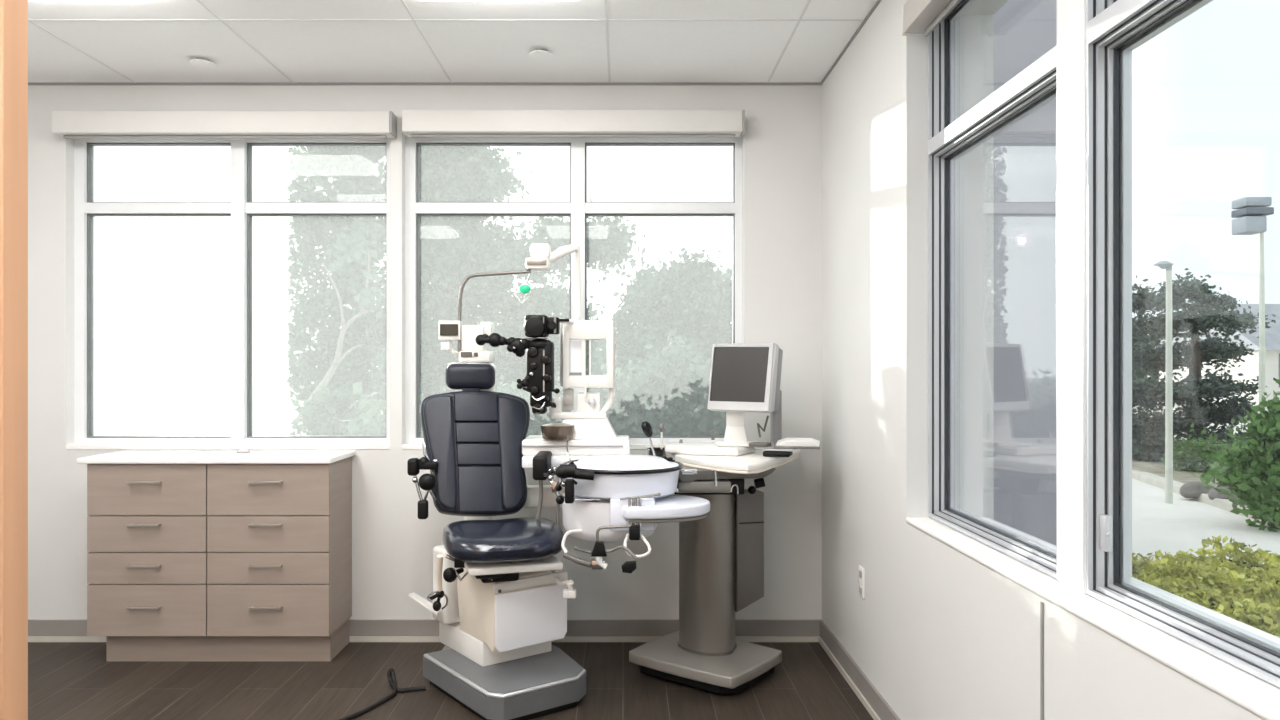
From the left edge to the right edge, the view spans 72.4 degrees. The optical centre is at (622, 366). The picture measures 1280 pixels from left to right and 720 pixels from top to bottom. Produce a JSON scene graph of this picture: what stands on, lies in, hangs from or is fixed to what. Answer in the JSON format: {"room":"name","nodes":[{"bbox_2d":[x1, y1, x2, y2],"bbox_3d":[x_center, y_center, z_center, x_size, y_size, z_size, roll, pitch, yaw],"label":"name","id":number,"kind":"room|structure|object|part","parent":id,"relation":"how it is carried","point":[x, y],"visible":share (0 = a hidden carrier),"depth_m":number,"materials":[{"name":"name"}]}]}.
{"room":"examination room","nodes":[
{"label":"examination room","id":0,"kind":"room"},
{"bbox_2d":[28,85,821,619],"bbox_3d":[-1.262,-0.024,4.410,4.477,2.740,0.220,0,0,0],"label":"wall","id":1,"kind":"structure","parent":0,"point":[392,548],"depth_m":4.30,"materials":[{"name":"white paint"}]},
{"bbox_2d":[52,111,396,138],"bbox_3d":[-1.925,-1.169,4.247,1.632,0.119,0.104,0,0,0],"label":"roller blind","id":2,"kind":"object","parent":1,"relation":"attached to","point":[66,124],"visible":1,"depth_m":4.20,"materials":[{"name":"white fabric"}]},
{"bbox_2d":[66,138,389,448],"bbox_3d":[-1.941,-0.374,4.373,1.592,1.559,0.154,0,0,0],"label":"window","id":3,"kind":"structure","parent":1,"relation":"in","point":[241,209],"depth_m":4.37,"materials":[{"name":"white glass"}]},
{"bbox_3d":[-1.941,0.394,4.330,1.592,0.023,0.069,0,0,0],"label":"sill","id":4,"kind":"part","parent":3,"relation":"part of","materials":[{"name":"white paint"}]},
{"bbox_2d":[28,620,819,641],"bbox_3d":[-1.167,1.294,4.290,4.265,0.105,0.020,0,0,0],"label":"baseboard","id":5,"kind":"structure","parent":1,"relation":"attached to","point":[38,630],"depth_m":4.29,"materials":[{"name":"grey plastic"}]},
{"bbox_2d":[402,136,741,448],"bbox_3d":[-0.245,-0.374,4.373,1.681,1.559,0.154,0,0,0],"label":"window","id":6,"kind":"structure","parent":1,"relation":"in","point":[578,209],"depth_m":4.37,"materials":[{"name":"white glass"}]},
{"bbox_3d":[-0.245,0.394,4.330,1.681,0.023,0.069,0,0,0],"label":"sill","id":7,"kind":"part","parent":6,"relation":"part of","materials":[{"name":"white paint"}]},
{"bbox_2d":[402,110,744,137],"bbox_3d":[-0.238,-1.175,4.247,1.646,0.119,0.104,0,0,0],"label":"roller blind","id":8,"kind":"object","parent":1,"relation":"attached to","point":[415,123],"visible":1,"depth_m":4.20,"materials":[{"name":"white fabric"}]},
{"bbox_2d":[28,642,873,719],"bbox_3d":[-1.111,1.396,1.360,4.777,0.100,6.320,0,0,0],"label":"floor","id":9,"kind":"structure","parent":0,"point":[67,680],"depth_m":3.64,"materials":[{"name":"brown wood"}]},
{"bbox_2d":[0,0,27,719],"bbox_3d":[-1.159,0.292,0.993,0.900,2.092,0.104,0,0,0],"label":"door","id":10,"kind":"structure","parent":9,"relation":"on","point":[13,13],"depth_m":1.02,"materials":[{"name":"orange wood"}]},
{"bbox_2d":[87,456,351,660],"bbox_3d":[-1.871,0.890,4.096,1.091,0.911,0.363,0,0,0],"label":"base cabinet","id":11,"kind":"object","parent":9,"relation":"on","point":[186,562],"visible":0.99,"depth_m":3.94,"materials":[{"name":"beige laminate"}]},
{"bbox_3d":[-2.151,1.082,3.930,0.146,0.012,0.030,0,0,0],"label":"handle","id":12,"kind":"part","parent":11,"relation":"part of","materials":[{"name":"silver metal"}]},
{"bbox_3d":[-2.151,0.895,3.930,0.146,0.012,0.030,0,0,0],"label":"handle","id":13,"kind":"part","parent":11,"relation":"part of","materials":[{"name":"silver metal"}]},
{"bbox_3d":[-2.151,0.710,3.930,0.146,0.012,0.030,0,0,0],"label":"handle","id":14,"kind":"part","parent":11,"relation":"part of","materials":[{"name":"silver metal"}]},
{"bbox_3d":[-2.151,0.518,3.930,0.146,0.012,0.030,0,0,0],"label":"handle","id":15,"kind":"part","parent":11,"relation":"part of","materials":[{"name":"silver metal"}]},
{"bbox_3d":[-2.148,0.754,3.955,0.536,0.160,0.020,0,0,0],"label":"drawer","id":16,"kind":"part","parent":11,"relation":"part of","materials":[{"name":"beige laminate"}]},
{"bbox_3d":[-2.148,0.553,3.955,0.536,0.232,0.020,0,0,0],"label":"drawer","id":17,"kind":"part","parent":11,"relation":"part of","materials":[{"name":"beige laminate"}]},
{"bbox_3d":[-2.148,1.099,3.955,0.536,0.232,0.020,0,0,0],"label":"drawer","id":18,"kind":"part","parent":11,"relation":"part of","materials":[{"name":"beige laminate"}]},
{"bbox_3d":[-2.148,0.908,3.955,0.536,0.139,0.020,0,0,0],"label":"drawer","id":19,"kind":"part","parent":11,"relation":"part of","materials":[{"name":"beige laminate"}]},
{"bbox_2d":[77,450,354,463],"bbox_3d":[-1.883,0.422,4.112,1.138,0.025,0.374,0,0,0],"label":"countertop","id":20,"kind":"structure","parent":11,"relation":"on","point":[125,456],"depth_m":3.96,"materials":[{"name":"white laminate"}]},
{"bbox_2d":[237,450,249,452],"bbox_3d":[-1.810,0.402,4.170,0.058,0.014,0.058,0,0,0],"label":"grommet","id":21,"kind":"object","parent":20,"relation":"on","point":[239,451],"visible":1,"depth_m":4.15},
{"bbox_3d":[-1.605,1.082,3.930,0.146,0.012,0.030,0,0,0],"label":"handle","id":22,"kind":"part","parent":11,"relation":"part of","materials":[{"name":"silver metal"}]},
{"bbox_3d":[-1.605,0.895,3.930,0.146,0.012,0.030,0,0,0],"label":"handle","id":23,"kind":"part","parent":11,"relation":"part of","materials":[{"name":"silver metal"}]},
{"bbox_3d":[-1.605,0.710,3.930,0.146,0.012,0.030,0,0,0],"label":"handle","id":24,"kind":"part","parent":11,"relation":"part of","materials":[{"name":"silver metal"}]},
{"bbox_3d":[-1.605,0.518,3.930,0.146,0.012,0.030,0,0,0],"label":"handle","id":25,"kind":"part","parent":11,"relation":"part of","materials":[{"name":"silver metal"}]},
{"bbox_3d":[-1.600,1.099,3.955,0.550,0.232,0.020,0,0,0],"label":"drawer","id":26,"kind":"part","parent":11,"relation":"part of","materials":[{"name":"beige laminate"}]},
{"bbox_3d":[-1.600,0.908,3.955,0.550,0.139,0.020,0,0,0],"label":"drawer","id":27,"kind":"part","parent":11,"relation":"part of","materials":[{"name":"beige laminate"}]},
{"bbox_3d":[-1.600,0.754,3.955,0.550,0.160,0.020,0,0,0],"label":"drawer","id":28,"kind":"part","parent":11,"relation":"part of","materials":[{"name":"beige laminate"}]},
{"bbox_3d":[-1.600,0.553,3.955,0.550,0.232,0.020,0,0,0],"label":"drawer","id":29,"kind":"part","parent":11,"relation":"part of","materials":[{"name":"beige laminate"}]},
{"bbox_2d":[338,668,425,719],"bbox_3d":[-1.022,1.315,3.525,0.205,0.064,0.437,0,0,36],"label":"power cord","id":30,"kind":"object","parent":9,"relation":"on","point":[392,681],"visible":1,"depth_m":3.61,"materials":[{"name":"black rubber"}]},
{"bbox_2d":[407,363,585,719],"bbox_3d":[-0.545,0.663,3.675,0.597,1.365,0.802,0,0,-37],"label":"chair","id":31,"kind":"object","parent":9,"relation":"on","point":[500,592],"visible":0.96,"depth_m":3.63,"materials":[{"name":"black leather"}]},
{"bbox_3d":[-0.841,0.447,3.668,0.123,0.140,0.069,0,0,9],"label":"armrest","id":32,"kind":"part","parent":31,"relation":"part of","materials":[{"name":"black plastic"}]},
{"bbox_3d":[-0.837,0.596,3.660,0.042,0.080,0.040,0,0,0],"label":"armrest","id":33,"kind":"part","parent":31,"relation":"part of","materials":[{"name":"black plastic"}]},
{"bbox_3d":[-0.845,1.010,3.740,0.127,0.099,0.166,0,0,-3],"label":"footrest plate","id":34,"kind":"part","parent":31,"relation":"part of","materials":[{"name":"white plastic"}]},
{"bbox_3d":[-0.763,0.861,3.638,0.028,0.165,0.064,0,0,-17],"label":"footrest arm","id":35,"kind":"part","parent":31,"relation":"part of","materials":[{"name":"beige plastic"}]},
{"bbox_3d":[-0.654,0.809,3.523,0.132,0.106,0.085,0,0,0],"label":"tilt knob","id":36,"kind":"part","parent":31,"relation":"part of","materials":[{"name":"black plastic"}]},
{"bbox_3d":[-0.679,0.149,3.910,0.090,0.107,0.018,0,0,-17],"label":"headrest post","id":37,"kind":"part","parent":31,"relation":"part of","materials":[{"name":"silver metal"}]},
{"bbox_3d":[-0.642,0.378,3.859,0.482,0.544,0.239,0,0,-16],"label":"backrest","id":38,"kind":"part","parent":31,"relation":"part of","materials":[{"name":"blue leather"}]},
{"bbox_3d":[-0.488,0.701,3.560,0.475,0.131,0.470,0,0,-18],"label":"seat","id":39,"kind":"part","parent":31,"relation":"part of","materials":[{"name":"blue leather"}]},
{"bbox_3d":[-0.467,0.786,3.577,0.370,0.030,0.380,0,0,-17],"label":"seat plate","id":40,"kind":"part","parent":31,"relation":"part of","materials":[{"name":"white plastic"}]},
{"bbox_3d":[-0.373,1.022,3.580,0.340,0.232,0.015,0,0,-37],"label":"panel","id":41,"kind":"part","parent":31,"relation":"part of","materials":[{"name":"white plastic"}]},
{"bbox_3d":[-0.465,0.856,3.696,0.313,0.006,0.280,0,0,-37],"label":"housing lid","id":42,"kind":"part","parent":31,"relation":"part of","materials":[{"name":"beige plastic"}]},
{"bbox_3d":[-0.342,0.418,3.730,0.062,0.100,0.260,0,0,0],"label":"armrest","id":43,"kind":"part","parent":31,"relation":"part of","materials":[{"name":"black plastic"}]},
{"bbox_3d":[-0.348,0.616,3.658,0.183,0.287,0.035,0,0,-25],"label":"arm post","id":44,"kind":"part","parent":31,"relation":"part of","materials":[{"name":"metal"}]},
{"bbox_3d":[-0.238,0.887,3.519,0.112,0.074,0.049,0,0,31],"label":"lever","id":45,"kind":"part","parent":31,"relation":"part of","materials":[{"name":"white plastic"}]},
{"bbox_2d":[438,243,709,649],"bbox_3d":[-0.228,0.389,3.854,0.730,1.914,1.416,0,0,-42],"label":"stand","id":46,"kind":"object","parent":9,"relation":"on","point":[608,493],"visible":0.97,"depth_m":3.46,"materials":[{"name":"white plastic"}]},
{"bbox_2d":[458,243,580,351],"bbox_3d":[-0.477,-0.318,4.038,0.558,0.499,0.152,0,0,0],"label":"lamp","id":47,"kind":"object","parent":46,"relation":"attached to","point":[541,254],"depth_m":4.00,"materials":[{"name":"white plastic"}]},
{"bbox_2d":[476,315,580,413],"bbox_3d":[-0.358,-0.017,3.857,0.555,0.442,0.225,0,0,-38],"label":"phoropter","id":48,"kind":"object","parent":46,"relation":"attached to","point":[538,380],"visible":1,"depth_m":3.77,"materials":[{"name":"black plastic"}]},
{"bbox_3d":[-0.518,-0.095,3.774,0.235,0.105,0.079,0,0,0],"label":"arm","id":49,"kind":"part","parent":48,"relation":"part of","materials":[{"name":"black plastic"}]},
{"bbox_3d":[-0.426,0.075,3.790,0.069,0.078,0.036,0,0,0],"label":"knob","id":50,"kind":"part","parent":48,"relation":"part of","materials":[{"name":"black plastic"}]},
{"bbox_3d":[-0.376,-0.119,3.820,0.095,0.013,0.040,0,0,0],"label":"head trim","id":51,"kind":"part","parent":48,"relation":"part of","materials":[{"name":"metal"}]},
{"bbox_3d":[-0.297,0.102,3.792,0.045,0.027,0.029,0,0,0],"label":"knob","id":52,"kind":"part","parent":48,"relation":"part of","materials":[{"name":"black plastic"}]},
{"bbox_3d":[-0.360,0.596,4.025,0.680,0.100,0.090,0,0,0],"label":"support arm","id":53,"kind":"part","parent":46,"relation":"part of","materials":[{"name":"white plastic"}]},
{"bbox_2d":[540,423,573,439],"bbox_3d":[-0.289,0.283,3.860,0.150,0.072,0.150,0,0,0],"label":"metal bowl","id":54,"kind":"object","parent":46,"relation":"on","point":[551,431],"visible":0.97,"depth_m":3.80,"materials":[{"name":"brown metal"}]},
{"bbox_3d":[-0.289,0.255,3.860,0.142,0.014,0.142,0,0,0],"label":"bowl lid","id":55,"kind":"part","parent":54,"relation":"part of","materials":[{"name":"silver metal"}]},
{"bbox_2d":[522,435,629,454],"bbox_3d":[-0.315,0.354,3.980,0.690,0.068,0.280,0,0,0],"label":"shelf","id":56,"kind":"object","parent":46,"relation":"attached to","point":[532,444],"depth_m":3.84,"materials":[{"name":"white plastic"}]},
{"bbox_2d":[549,320,616,438],"bbox_3d":[-0.178,0.055,3.965,0.303,0.529,0.190,0,0,0],"label":"lamp","id":57,"kind":"object","parent":46,"relation":"on","point":[590,421],"visible":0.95,"depth_m":3.90,"materials":[{"name":"white plastic"}]},
{"bbox_3d":[-0.212,-0.042,3.935,0.049,0.147,0.010,0,0,0],"label":"panel","id":58,"kind":"part","parent":57,"relation":"part of","materials":[{"name":"white plastic"}]},
{"bbox_2d":[570,372,581,374],"bbox_3d":[-0.212,0.031,3.917,0.054,0.013,0.026,0,0,0],"label":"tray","id":59,"kind":"object","parent":57,"relation":"on","point":[571,373],"depth_m":3.90,"materials":[{"name":"white plastic"}]},
{"bbox_3d":[-0.155,-0.058,3.950,0.225,0.303,0.100,0,0,0],"label":"head frame","id":60,"kind":"part","parent":57,"relation":"part of","materials":[{"name":"white plastic"}]},
{"bbox_3d":[-0.092,0.026,3.950,0.122,0.424,0.027,0,0,0],"label":"arm","id":61,"kind":"part","parent":57,"relation":"part of","materials":[{"name":"white plastic"}]},
{"bbox_3d":[-0.093,0.745,3.310,0.057,0.038,0.040,0,0,0],"label":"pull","id":62,"kind":"part","parent":46,"relation":"part of","materials":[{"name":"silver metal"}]},
{"bbox_3d":[-0.090,0.684,3.300,0.060,0.056,0.036,0,0,0],"label":"rail knob","id":63,"kind":"part","parent":46,"relation":"part of","materials":[{"name":"black plastic"}]},
{"bbox_3d":[-0.036,0.644,3.320,0.134,0.093,0.012,0,0,0],"label":"handle rail","id":64,"kind":"part","parent":46,"relation":"part of","materials":[{"name":"metal"}]},
{"bbox_3d":[-0.017,0.693,3.285,0.147,0.047,0.022,0,0,17],"label":"handle rail","id":65,"kind":"part","parent":46,"relation":"part of","materials":[{"name":"metal"}]},
{"bbox_3d":[-0.002,0.405,3.600,0.503,0.017,0.502,0,0,0],"label":"rim rail","id":66,"kind":"part","parent":46,"relation":"part of","materials":[{"name":"white plastic"}]},
{"bbox_3d":[0.022,0.741,3.240,0.055,0.044,0.030,0,0,0],"label":"rail knob","id":67,"kind":"part","parent":46,"relation":"part of","materials":[{"name":"black plastic"}]},
{"bbox_3d":[0.043,0.628,3.315,0.042,0.049,0.050,0,0,0],"label":"rail knob","id":68,"kind":"part","parent":46,"relation":"part of","materials":[{"name":"black plastic"}]},
{"bbox_3d":[0.045,0.552,3.338,0.052,0.114,0.028,0,0,0],"label":"chrome rail","id":69,"kind":"part","parent":46,"relation":"part of","materials":[{"name":"silver metal"}]},
{"bbox_3d":[0.133,0.346,3.700,0.046,0.094,0.032,0,0,0],"label":"joystick stem","id":70,"kind":"part","parent":46,"relation":"part of","materials":[{"name":"silver metal"}]},
{"bbox_2d":[610,493,709,530],"bbox_3d":[0.148,0.555,3.479,0.397,0.150,0.362,0,0,0],"label":"tray","id":71,"kind":"object","parent":46,"relation":"on","point":[628,511],"depth_m":3.35,"materials":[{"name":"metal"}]},
{"bbox_2d":[629,424,799,693],"bbox_3d":[0.413,0.807,3.895,0.738,1.077,0.743,0,0,11],"label":"table","id":72,"kind":"object","parent":9,"relation":"on","point":[721,553],"depth_m":3.78,"materials":[{"name":"grey plastic"}]},
{"bbox_3d":[0.184,0.329,4.160,0.026,0.122,0.024,0,0,0],"label":"ball handle","id":73,"kind":"part","parent":72,"relation":"part of","materials":[{"name":"silver metal"}]},
{"bbox_3d":[0.184,0.349,4.160,0.010,0.083,0.010,0,0,0],"label":"stem","id":74,"kind":"part","parent":72,"relation":"part of","materials":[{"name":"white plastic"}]},
{"bbox_3d":[0.335,0.502,3.685,0.234,0.050,0.070,0,0,0],"label":"drawer","id":75,"kind":"part","parent":72,"relation":"part of","materials":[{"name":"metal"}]},
{"bbox_2d":[665,442,754,455],"bbox_3d":[0.395,0.373,3.995,0.410,0.034,0.350,0,0,0],"label":"console","id":76,"kind":"object","parent":72,"relation":"on","point":[688,448],"visible":0.88,"depth_m":3.88,"materials":[{"name":"plastic"}]},
{"bbox_2d":[707,342,782,446],"bbox_3d":[0.554,0.124,3.926,0.347,0.462,0.309,0,0,0],"label":"computer monitor","id":77,"kind":"object","parent":76,"relation":"on","point":[744,377],"visible":0.96,"depth_m":3.89,"materials":[{"name":"white plastic"}]},
{"bbox_3d":[0.707,0.229,4.040,0.042,0.253,0.080,0,0,0],"label":"support arm","id":78,"kind":"part","parent":77,"relation":"part of"},
{"bbox_2d":[710,429,715,439],"bbox_3d":[0.440,0.331,4.277,0.024,0.051,0.018,0,0,32],"label":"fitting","id":79,"kind":"object","parent":72,"relation":"on","point":[712,436],"visible":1,"depth_m":4.27,"materials":[{"name":"metal"}]},
{"bbox_3d":[0.579,0.516,3.800,0.074,0.072,0.040,0,0,0],"label":"lock knob","id":80,"kind":"part","parent":72,"relation":"part of","materials":[{"name":"black plastic"}]},
{"bbox_2d":[763,447,794,456],"bbox_3d":[0.684,0.372,3.826,0.132,0.032,0.115,0,0,18],"label":"card reader","id":81,"kind":"object","parent":72,"relation":"on","point":[768,451],"visible":0.94,"depth_m":3.78,"materials":[{"name":"black plastic"}]},
{"bbox_2d":[773,441,820,448],"bbox_3d":[0.771,0.344,3.867,0.200,0.021,0.147,0,0,14],"label":"clipboard","id":82,"kind":"object","parent":81,"relation":"on","point":[774,446],"visible":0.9,"depth_m":3.80,"materials":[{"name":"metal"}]},
{"bbox_2d":[776,437,819,446],"bbox_3d":[0.774,0.330,3.868,0.185,0.029,0.131,0,0,14],"label":"paper sheets","id":83,"kind":"object","parent":82,"relation":"on","point":[788,441],"visible":1,"depth_m":3.82,"materials":[{"name":"white paper"}]},
{"bbox_2d":[28,0,876,82],"bbox_3d":[-1.111,-1.468,1.360,4.777,0.152,6.320,0,0,0],"label":"ceiling","id":84,"kind":"structure","parent":0,"point":[70,41],"depth_m":3.74,"materials":[{"name":"tile"}]},
{"bbox_2d":[190,58,215,67],"bbox_3d":[-1.907,-1.384,3.973,0.104,0.020,0.104,0,0,0],"label":"sprinkler cover","id":85,"kind":"object","parent":84,"relation":"attached to","point":[199,62],"visible":1,"depth_m":3.96,"materials":[{"name":"metal"}]},
{"bbox_2d":[529,49,552,58],"bbox_3d":[-0.362,-1.384,3.860,0.104,0.020,0.104,0,0,0],"label":"sprinkler cover","id":86,"kind":"object","parent":84,"relation":"attached to","point":[537,53],"visible":1,"depth_m":3.85,"materials":[{"name":"plastic"}]},
{"bbox_2d":[822,0,1263,719],"bbox_3d":[1.127,-0.024,1.460,0.300,2.740,6.120,0,0,0],"label":"wall","id":87,"kind":"structure","parent":0,"point":[939,633],"depth_m":3.02,"materials":[{"name":"white paint"}]},
{"bbox_2d":[28,0,880,84],"bbox_3d":[-1.161,-1.389,1.350,4.277,0.010,5.900,0,0,0],"label":"trim","id":88,"kind":"structure","parent":87,"relation":"attached to","point":[878,1],"depth_m":4.29,"materials":[{"name":"white paint"}]},
{"bbox_2d":[818,620,900,719],"bbox_3d":[0.967,1.294,1.350,0.020,0.105,5.900,0,0,0],"label":"baseboard","id":89,"kind":"structure","parent":87,"relation":"attached to","point":[872,700],"depth_m":3.62,"materials":[{"name":"grey plastic"}]},
{"bbox_2d":[859,565,864,599],"bbox_3d":[0.972,0.878,3.570,0.010,0.125,0.070,0,0,0],"label":"wall outlet","id":90,"kind":"object","parent":87,"relation":"attached to","point":[861,569],"visible":1,"depth_m":3.55,"materials":[{"name":"white plastic"}]},
{"bbox_2d":[928,0,1056,578],"bbox_3d":[1.093,-0.350,2.562,0.085,1.727,0.905,0,0,0],"label":"window","id":91,"kind":"structure","parent":87,"relation":"in","point":[950,139],"depth_m":2.98,"materials":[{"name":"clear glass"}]},
{"bbox_2d":[901,0,960,36],"bbox_3d":[0.980,-1.153,1.772,0.088,0.119,2.345,0,0,0],"label":"roller blind","id":92,"kind":"object","parent":91,"relation":"attached to","point":[918,17],"visible":1,"depth_m":2.81,"materials":[{"name":"white metal"}]},
{"bbox_2d":[1040,602,1043,719],"bbox_3d":[0.975,0.894,2.035,0.004,0.694,0.010,0,0,0],"label":"trim","id":93,"kind":"structure","parent":87,"relation":"attached to","point":[1041,603],"depth_m":2.03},
{"bbox_2d":[1057,0,1086,593],"bbox_3d":[1.090,-0.348,1.505,0.090,1.731,1.210,0,0,0],"label":"trim","id":94,"kind":"structure","parent":87,"relation":"attached to","point":[1071,14],"depth_m":2.03,"materials":[{"name":"white paint"}]},
{"bbox_2d":[905,517,1279,719],"bbox_3d":[1.115,0.527,1.758,0.289,0.020,2.515,0,0,0],"label":"window sill","id":95,"kind":"structure","parent":87,"relation":"attached to","point":[1254,694],"depth_m":1.76,"materials":[{"name":"white paint"}]},
{"bbox_2d":[1086,0,1279,687],"bbox_3d":[1.093,-0.350,1.468,0.085,1.727,1.035,0,0,0],"label":"window","id":96,"kind":"structure","parent":87,"relation":"in","point":[1114,28],"depth_m":1.96,"materials":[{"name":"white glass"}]},
{"label":"outside","id":97,"kind":"structure","parent":0,"visible":0},
{"bbox_2d":[95,378,1249,439],"bbox_3d":[10.000,1.646,50.000,140.000,0.300,140.000,0,0,0],"label":"ground","id":98,"kind":"structure","parent":97,"point":[164,406],"depth_m":31.54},
{"bbox_2d":[290,382,380,435],"bbox_3d":[-4.935,1.153,15.540,1.978,1.768,1.721,0,0,0],"label":"shrub","id":99,"kind":"object","parent":98,"relation":"on","point":[321,416],"visible":0.48,"depth_m":15.23,"materials":[{"name":"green plant"}]},
{"bbox_2d":[296,198,385,418],"bbox_3d":[-7.331,-1.591,24.128,2.677,6.295,2.143,0,0,33],"label":"slender tree","id":100,"kind":"object","parent":98,"relation":"on","point":[356,242],"visible":0.89,"depth_m":23.93,"materials":[{"name":"green plant"}]},
{"bbox_2d":[286,146,510,400],"bbox_3d":[-10.404,-4.784,40.666,10.437,18.281,5.557,0,0,-5],"label":"tree","id":101,"kind":"object","parent":98,"relation":"on","point":[357,185],"visible":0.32,"depth_m":39.33,"materials":[{"name":"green plant"}]},
{"bbox_2d":[338,381,526,435],"bbox_3d":[-2.130,0.968,10.910,3.168,1.904,2.022,0,0,0],"label":"shrub","id":102,"kind":"object","parent":98,"relation":"on","point":[379,427],"visible":0.02,"depth_m":10.75,"materials":[{"name":"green plant"}]},
{"bbox_2d":[368,146,534,404],"bbox_3d":[-7.082,-3.324,36.015,7.003,14.065,4.396,0,0,0],"label":"tree","id":103,"kind":"object","parent":98,"relation":"on","point":[455,173],"visible":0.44,"depth_m":35.30,"materials":[{"name":"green plant"}]},
{"bbox_2d":[421,374,540,435],"bbox_3d":[-0.797,0.770,5.308,0.960,1.452,0.773,0,0,7],"label":"round shrub","id":104,"kind":"object","parent":98,"relation":"on","point":[513,385],"visible":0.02,"depth_m":5.23,"materials":[{"name":"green plant"}]},
{"bbox_2d":[453,198,645,390],"bbox_3d":[-2.880,-1.412,33.953,7.611,10.230,4.125,0,0,0],"label":"round tree","id":105,"kind":"object","parent":98,"relation":"on","point":[607,244],"visible":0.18,"depth_m":33.52,"materials":[{"name":"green plant"}]},
{"bbox_2d":[518,364,628,434],"bbox_3d":[-0.284,0.737,5.300,0.944,1.519,0.773,0,0,-11],"label":"round shrub","id":106,"kind":"object","parent":98,"relation":"on","point":[545,418],"visible":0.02,"depth_m":5.12,"materials":[{"name":"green plant"}]},
{"bbox_2d":[592,330,725,435],"bbox_3d":[0.290,0.706,5.169,1.056,1.853,0.912,0,0,-31],"label":"shrub","id":107,"kind":"object","parent":98,"relation":"on","point":[671,395],"visible":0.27,"depth_m":5.01,"materials":[{"name":"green plant"}]},
{"bbox_2d":[588,245,731,381],"bbox_3d":[2.303,-0.322,27.929,7.420,7.247,3.328,0,0,2],"label":"bushy tree","id":108,"kind":"object","parent":98,"relation":"on","point":[690,298],"visible":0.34,"depth_m":27.47,"materials":[{"name":"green plant"}]},
{"bbox_2d":[1132,335,1163,385],"bbox_3d":[22.875,0.307,46.297,35.834,6.512,10.449,0,0,2],"label":"hedgerow","id":109,"kind":"object","parent":98,"relation":"on","point":[1139,375],"visible":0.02,"depth_m":43.10,"materials":[{"name":"green plant"}]},
{"bbox_2d":[1132,437,1247,486],"bbox_3d":[11.050,1.471,13.000,9.900,0.050,14.000,0,0,0],"label":"planting bed","id":110,"kind":"object","parent":98,"relation":"on","point":[1154,467],"depth_m":12.11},
{"bbox_2d":[1161,423,1240,472],"bbox_3d":[8.200,1.226,12.217,1.304,0.881,0.975,0,0,13],"label":"bush","id":111,"kind":"object","parent":110,"relation":"on","point":[1184,456],"visible":0.46,"depth_m":12.10,"materials":[{"name":"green plant"}]},
{"bbox_2d":[1132,268,1278,461],"bbox_3d":[8.859,0.253,14.024,2.850,3.587,2.382,0,0,12],"label":"cedar tree","id":112,"kind":"object","parent":110,"relation":"on","point":[1201,412],"visible":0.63,"depth_m":13.60,"materials":[{"name":"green plant"}]},
{"bbox_2d":[1193,436,1246,477],"bbox_3d":[8.113,1.359,11.195,1.460,0.963,0.999,0,0,0],"label":"bush","id":113,"kind":"object","parent":110,"relation":"on","point":[1234,444],"visible":0.06,"depth_m":11.23,"materials":[{"name":"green plant"}]},
{"bbox_2d":[1231,197,1273,413],"bbox_3d":[8.661,-0.436,12.040,0.370,3.764,0.320,0,0,0],"label":"light","id":114,"kind":"object","parent":110,"relation":"on","point":[1251,214],"visible":0.94,"depth_m":11.97,"materials":[{"name":"grey metal"}]},
{"bbox_2d":[1179,481,1214,498],"bbox_3d":[6.416,1.384,9.720,0.440,0.212,0.310,0,0,0],"label":"rock","id":115,"kind":"object","parent":98,"relation":"on","point":[1192,489],"visible":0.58,"depth_m":9.66,"materials":[{"name":"stone"}]},
{"bbox_2d":[1132,470,1279,527],"bbox_3d":[6.102,1.441,3.620,0.811,0.110,19.278,0,0,3],"label":"kerb","id":116,"kind":"object","parent":98,"relation":"on","point":[1149,478],"visible":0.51,"depth_m":10.25,"materials":[{"name":"beige concrete"}]},
{"bbox_2d":[1150,304,1279,410],"bbox_3d":[23.037,-0.280,28.500,8.500,3.552,5.600,0,0,0],"label":"house","id":117,"kind":"structure","parent":98,"relation":"on","point":[1249,368],"depth_m":26.69,"materials":[{"name":"concrete"}]},
{"bbox_2d":[1208,486,1236,499],"bbox_3d":[6.501,1.382,9.292,0.480,0.233,0.342,0,0,0],"label":"rock","id":118,"kind":"object","parent":98,"relation":"on","point":[1213,493],"visible":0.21,"depth_m":9.27,"materials":[{"name":"stone"}]},
{"bbox_2d":[1188,379,1279,531],"bbox_3d":[6.013,0.858,7.977,1.250,1.516,1.086,0,0,-3],"label":"bush","id":119,"kind":"object","parent":98,"relation":"on","point":[1255,478],"visible":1,"depth_m":7.95,"materials":[{"name":"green plant"}]},
{"bbox_2d":[1232,498,1249,508],"bbox_3d":[6.349,1.380,8.834,0.400,0.187,0.280,0,0,0],"label":"rock","id":120,"kind":"object","parent":98,"relation":"on","point":[1233,504],"visible":0.07,"depth_m":8.81,"materials":[{"name":"stone"}]},
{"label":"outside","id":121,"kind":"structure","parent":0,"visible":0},
{"bbox_2d":[1132,478,1279,564],"bbox_3d":[4.075,1.486,3.600,5.350,0.020,19.200,0,0,0],"label":"pavement","id":122,"kind":"structure","parent":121,"point":[1182,524],"depth_m":8.10,"materials":[{"name":"concrete"}]},
{"bbox_2d":[994,0,1055,544],"bbox_3d":[2.460,-1.579,7.750,1.920,6.150,2.500,0,0,0],"label":"building wing","id":123,"kind":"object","parent":122,"relation":"on","point":[1024,30],"visible":0.03,"depth_m":6.50},
{"bbox_2d":[1154,261,1172,502],"bbox_3d":[5.868,0.165,9.500,0.200,2.623,0.200,0,0,0],"label":"lamp post","id":124,"kind":"object","parent":122,"relation":"on","point":[1167,265],"visible":1,"depth_m":9.47,"materials":[{"name":"grey metal"}]},
{"bbox_2d":[1132,535,1279,637],"bbox_3d":[3.175,1.098,2.705,2.896,0.800,1.953,0,0,0],"label":"clipped hedge","id":125,"kind":"object","parent":122,"relation":"on","point":[1248,592],"visible":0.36,"depth_m":3.15,"materials":[{"name":"green plant"}]}
]}

